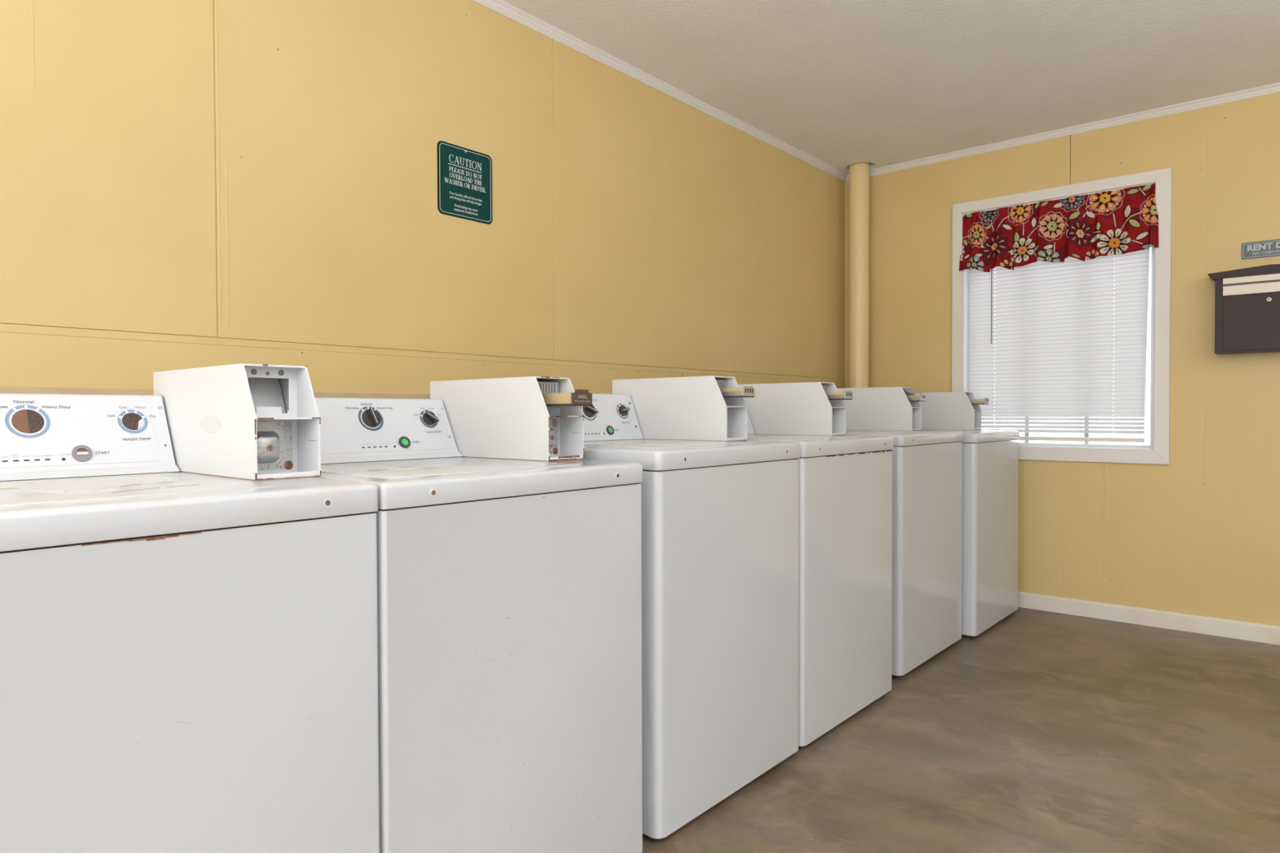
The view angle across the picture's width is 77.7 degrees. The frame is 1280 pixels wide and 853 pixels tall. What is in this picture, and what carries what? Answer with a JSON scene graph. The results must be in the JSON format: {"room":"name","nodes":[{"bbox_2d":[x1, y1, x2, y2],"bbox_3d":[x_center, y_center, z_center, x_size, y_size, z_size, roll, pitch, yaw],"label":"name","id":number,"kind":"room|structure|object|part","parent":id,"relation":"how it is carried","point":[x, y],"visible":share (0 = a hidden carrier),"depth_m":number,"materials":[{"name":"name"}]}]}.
{"room":"laundry","nodes":[
{"label":"laundry","id":0,"kind":"room"},
{"bbox_2d":[0,0,844,394],"bbox_3d":[-1.726,-0.270,1.460,0.151,2.562,9.287,1,1,40],"label":"wall","id":1,"kind":"structure","parent":0,"point":[184,184],"depth_m":2.40,"materials":[{"name":"yellow paint"}]},
{"bbox_2d":[0,386,430,399],"bbox_3d":[-1.684,0.466,1.405,0.007,1.093,9.037,1,1,40],"label":"trim","id":2,"kind":"structure","parent":1,"relation":"attached to","point":[44,390],"depth_m":1.91,"materials":[{"name":"white wood"}]},
{"bbox_2d":[436,140,492,224],"bbox_3d":[-0.586,-0.816,2.671,0.003,0.237,0.224,1,1,40],"label":"caution sign","id":3,"kind":"object","parent":1,"relation":"attached to","point":[464,175],"visible":1,"depth_m":2.67,"materials":[{"name":"teal plastic"}]},
{"bbox_2d":[472,0,847,181],"bbox_3d":[-1.664,-1.433,1.384,0.024,0.034,8.987,1,1,40],"label":"trim","id":4,"kind":"structure","parent":1,"relation":"attached to","point":[500,6],"depth_m":3.34,"materials":[{"name":"white"}]},
{"bbox_2d":[502,0,1279,173],"bbox_3d":[-0.064,-1.493,0.050,4.488,0.120,9.337,1,1,40],"label":"ceiling","id":5,"kind":"structure","parent":0,"point":[842,83],"depth_m":3.22,"materials":[{"name":"white paint"}]},
{"bbox_2d":[641,607,1279,852],"bbox_3d":[-0.056,1.079,0.093,4.488,0.100,9.337,1,1,40],"label":"floor","id":6,"kind":"structure","parent":0,"point":[1037,731],"depth_m":2.37,"materials":[{"name":"concrete"}]},
{"bbox_2d":[0,363,379,852],"bbox_3d":[-0.892,0.453,1.270,0.662,1.118,0.668,1,1,40],"label":"washer","id":7,"kind":"object","parent":6,"relation":"on","point":[188,619],"visible":1,"depth_m":1.14,"materials":[{"name":"white metal"}]},
{"bbox_3d":[-1.117,0.012,1.364,0.058,0.118,0.508,1,1,40],"label":"control panel","id":8,"kind":"part","parent":7,"relation":"part of","materials":[{"name":"white metal"}]},
{"bbox_2d":[75,448,88,456],"bbox_3d":[-1.018,0.050,1.450,0.010,0.019,0.020,1,1,40],"label":"button","id":9,"kind":"object","parent":7,"relation":"attached to","point":[79,452],"depth_m":1.45,"materials":[{"name":"white plastic"}]},
{"bbox_3d":[-1.081,0.086,1.349,0.031,0.011,0.541,1,1,40],"label":"console rail","id":10,"kind":"part","parent":7,"relation":"part of","materials":[{"name":"white metal"}]},
{"bbox_3d":[-0.887,0.096,1.193,0.433,0.005,0.478,1,1,40],"label":"loading lid","id":11,"kind":"part","parent":7,"relation":"part of","materials":[{"name":"white metal"}]},
{"bbox_3d":[-0.894,0.118,1.265,0.660,0.048,0.668,1,1,40],"label":"panel","id":12,"kind":"part","parent":7,"relation":"part of","materials":[{"name":"white metal"}]},
{"bbox_3d":[-0.712,-0.059,1.468,0.038,0.082,0.103,1,1,40],"label":"plate","id":13,"kind":"part","parent":7,"relation":"part of","materials":[{"name":"silver metal"}]},
{"bbox_3d":[-0.673,-0.010,1.435,0.002,0.193,0.109,1,1,40],"label":"recessed panel","id":14,"kind":"part","parent":7,"relation":"part of","materials":[{"name":"white paint"}]},
{"bbox_3d":[-0.673,0.034,1.432,0.002,0.088,0.096,1,1,40],"label":"lock plate","id":15,"kind":"part","parent":7,"relation":"part of","materials":[{"name":"metal"}]},
{"bbox_2d":[315,376,642,852],"bbox_3d":[-0.456,0.443,1.781,0.662,1.118,0.668,1,1,40],"label":"washer","id":16,"kind":"object","parent":6,"relation":"on","point":[509,560],"visible":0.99,"depth_m":1.58,"materials":[{"name":"white metal"}]},
{"bbox_3d":[-0.645,-0.022,1.918,0.035,0.049,0.047,1,1,40],"label":"dial knob","id":17,"kind":"part","parent":16,"relation":"part of","materials":[{"name":"grey plastic"}]},
{"bbox_3d":[-0.681,0.002,1.875,0.058,0.118,0.508,1,1,40],"label":"control panel","id":18,"kind":"part","parent":16,"relation":"part of","materials":[{"name":"white metal"}]},
{"bbox_3d":[-0.645,0.076,1.860,0.031,0.011,0.541,1,1,40],"label":"console rail","id":19,"kind":"part","parent":16,"relation":"part of","materials":[{"name":"white metal"}]},
{"bbox_3d":[-0.539,-0.021,2.043,0.030,0.036,0.037,1,1,40],"label":"dial knob","id":20,"kind":"part","parent":16,"relation":"part of","materials":[{"name":"grey plastic"}]},
{"bbox_3d":[-0.451,0.086,1.704,0.433,0.005,0.478,1,1,40],"label":"loading lid","id":21,"kind":"part","parent":16,"relation":"part of","materials":[{"name":"white metal"}]},
{"bbox_3d":[-0.458,0.107,1.776,0.660,0.046,0.668,1,1,40],"label":"panel","id":22,"kind":"part","parent":16,"relation":"part of","materials":[{"name":"white metal"}]},
{"bbox_3d":[-0.236,0.015,1.946,0.002,0.124,0.109,1,1,40],"label":"recessed panel","id":23,"kind":"part","parent":16,"relation":"part of","materials":[{"name":"white paint"}]},
{"bbox_3d":[-0.237,0.024,1.943,0.002,0.088,0.096,1,1,40],"label":"lock plate","id":24,"kind":"part","parent":16,"relation":"part of","materials":[{"name":"metal"}]},
{"bbox_2d":[580,375,799,841],"bbox_3d":[0.016,0.419,2.333,0.662,1.144,0.676,1,1,40],"label":"washer","id":25,"kind":"object","parent":6,"relation":"on","point":[720,507],"visible":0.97,"depth_m":2.09,"materials":[{"name":"white metal"}]},
{"bbox_3d":[-0.155,-0.050,2.465,0.029,0.046,0.049,1,1,40],"label":"dial knob","id":26,"kind":"part","parent":25,"relation":"part of","materials":[{"name":"grey plastic"}]},
{"bbox_3d":[-0.051,-0.051,2.586,0.025,0.036,0.040,1,1,40],"label":"dial knob","id":27,"kind":"part","parent":25,"relation":"part of","materials":[{"name":"grey plastic"}]},
{"bbox_3d":[0.020,0.049,2.256,0.433,0.005,0.486,1,1,40],"label":"loading lid","id":28,"kind":"part","parent":25,"relation":"part of","materials":[{"name":"white metal"}]},
{"bbox_3d":[0.014,0.072,2.328,0.660,0.049,0.676,1,1,40],"label":"panel","id":29,"kind":"part","parent":25,"relation":"part of","materials":[{"name":"white metal"}]},
{"bbox_2d":[737,382,893,748],"bbox_3d":[0.460,0.409,2.853,0.662,1.144,0.676,1,1,40],"label":"washer","id":30,"kind":"object","parent":6,"relation":"on","point":[845,482],"visible":0.28,"depth_m":2.65,"materials":[{"name":"white metal"}]},
{"bbox_3d":[0.465,0.039,2.776,0.433,0.005,0.486,1,1,40],"label":"loading lid","id":31,"kind":"part","parent":30,"relation":"part of","materials":[{"name":"white metal"}]},
{"bbox_3d":[0.458,0.061,2.848,0.660,0.048,0.676,1,1,40],"label":"panel","id":32,"kind":"part","parent":30,"relation":"part of","materials":[{"name":"white metal"}]},
{"bbox_2d":[848,162,869,387],"bbox_3d":[1.282,-0.308,4.656,0.114,2.512,0.114,1,1,40],"label":"pipe","id":33,"kind":"object","parent":6,"relation":"on","point":[859,172],"visible":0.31,"depth_m":4.60,"materials":[{"name":"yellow paint"}]},
{"bbox_2d":[837,386,963,679],"bbox_3d":[0.973,0.395,3.500,0.662,1.147,0.695,1,1,40],"label":"washer","id":34,"kind":"object","parent":6,"relation":"on","point":[927,465],"visible":0.33,"depth_m":3.27,"materials":[{"name":"white metal"}]},
{"bbox_3d":[0.978,0.024,3.423,0.433,0.005,0.505,1,1,40],"label":"loading lid","id":35,"kind":"part","parent":34,"relation":"part of","materials":[{"name":"white metal"}]},
{"bbox_3d":[0.971,0.045,3.495,0.660,0.045,0.695,1,1,40],"label":"panel","id":36,"kind":"part","parent":34,"relation":"part of","materials":[{"name":"white metal"}]},
{"bbox_2d":[915,391,1019,639],"bbox_3d":[1.479,0.390,4.031,0.662,1.136,0.680,1,1,40],"label":"washer","id":37,"kind":"object","parent":6,"relation":"on","point":[990,458],"visible":0.38,"depth_m":3.77,"materials":[{"name":"white metal"}]},
{"bbox_3d":[1.484,0.023,3.954,0.433,0.005,0.490,1,1,40],"label":"loading lid","id":38,"kind":"part","parent":37,"relation":"part of","materials":[{"name":"white metal"}]},
{"bbox_3d":[1.477,0.044,4.026,0.660,0.044,0.680,1,1,40],"label":"panel","id":39,"kind":"part","parent":37,"relation":"part of","materials":[{"name":"white metal"}]},
{"bbox_2d":[844,92,1279,626],"bbox_3d":[2.886,-0.320,3.522,4.488,2.562,0.141,1,1,40],"label":"wall","id":40,"kind":"structure","parent":0,"point":[1197,533],"depth_m":3.75,"materials":[{"name":"yellow paint"}]},
{"bbox_2d":[844,180,848,384],"bbox_3d":[1.256,-0.864,4.805,0.034,1.236,0.009,1,1,40],"label":"trim","id":41,"kind":"structure","parent":40,"relation":"attached to","point":[846,183],"depth_m":4.80,"materials":[{"name":"yellow paint"}]},
{"bbox_2d":[951,167,1171,464],"bbox_3d":[2.154,-0.524,4.120,1.012,1.397,0.135,1,1,40],"label":"window","id":42,"kind":"structure","parent":40,"relation":"in","point":[1157,452],"depth_m":3.90,"materials":[{"name":"white"}]},
{"bbox_2d":[959,182,1158,271],"bbox_3d":[2.097,-0.988,4.053,0.926,0.345,0.062,1,1,40],"label":"valance","id":43,"kind":"object","parent":42,"relation":"hanging from","point":[1125,220],"visible":1,"depth_m":4.03,"materials":[{"name":"fabric"}]},
{"bbox_2d":[968,248,1150,442],"bbox_3d":[2.141,-0.541,4.114,0.850,1.230,0.040,1,1,40],"label":"window blind","id":44,"kind":"object","parent":42,"relation":"attached to","point":[1055,336],"visible":0.75,"depth_m":4.09,"materials":[{"name":"white plastic"}]},
{"bbox_3d":[2.137,-0.541,4.125,0.564,1.190,0.026,1,1,40],"label":"ladder cord","id":45,"kind":"part","parent":44,"relation":"part of","materials":[{"name":"white plastic"}]},
{"bbox_3d":[2.138,0.064,4.135,0.829,0.020,0.022,1,1,40],"label":"rail","id":46,"kind":"part","parent":44,"relation":"part of","materials":[{"name":"white plastic"}]},
{"bbox_3d":[2.184,-0.530,4.162,0.883,1.262,0.032,1,1,40],"label":"sash","id":47,"kind":"part","parent":42,"relation":"part of","materials":[{"name":"white plastic"}]},
{"bbox_2d":[845,82,1279,181],"bbox_3d":[2.829,-1.482,3.440,4.188,0.034,0.024,1,1,40],"label":"trim","id":48,"kind":"structure","parent":40,"relation":"attached to","point":[1274,87],"depth_m":3.95,"materials":[{"name":"white wood"}]},
{"bbox_2d":[1017,591,1279,644],"bbox_3d":[2.841,0.922,3.485,4.188,0.080,0.013,1,1,40],"label":"baseboard","id":49,"kind":"structure","parent":40,"relation":"attached to","point":[1254,632],"depth_m":3.80,"materials":[{"name":"white wood"}]},
{"bbox_2d":[1207,263,1279,354],"bbox_3d":[2.747,-0.512,3.467,0.434,0.373,0.117,1,1,40],"label":"mailbox","id":50,"kind":"object","parent":40,"relation":"attached to","point":[1247,300],"visible":1,"depth_m":3.47,"materials":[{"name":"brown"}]},
{"bbox_3d":[2.746,-0.677,3.465,0.434,0.042,0.117,1,1,40],"label":"lid","id":51,"kind":"part","parent":50,"relation":"part of","materials":[{"name":"grey metal"}]},
{"bbox_3d":[2.714,-0.454,3.429,0.322,0.240,0.004,1,1,40],"label":"door","id":52,"kind":"part","parent":50,"relation":"part of","materials":[{"name":"grey metal"}]},
{"bbox_2d":[1241,239,1279,259],"bbox_3d":[2.794,-0.786,3.497,0.236,0.073,0.003,1,1,40],"label":"sign","id":53,"kind":"object","parent":40,"relation":"attached to","point":[1268,248],"visible":1,"depth_m":3.53,"materials":[{"name":"grey plastic"}]}
]}

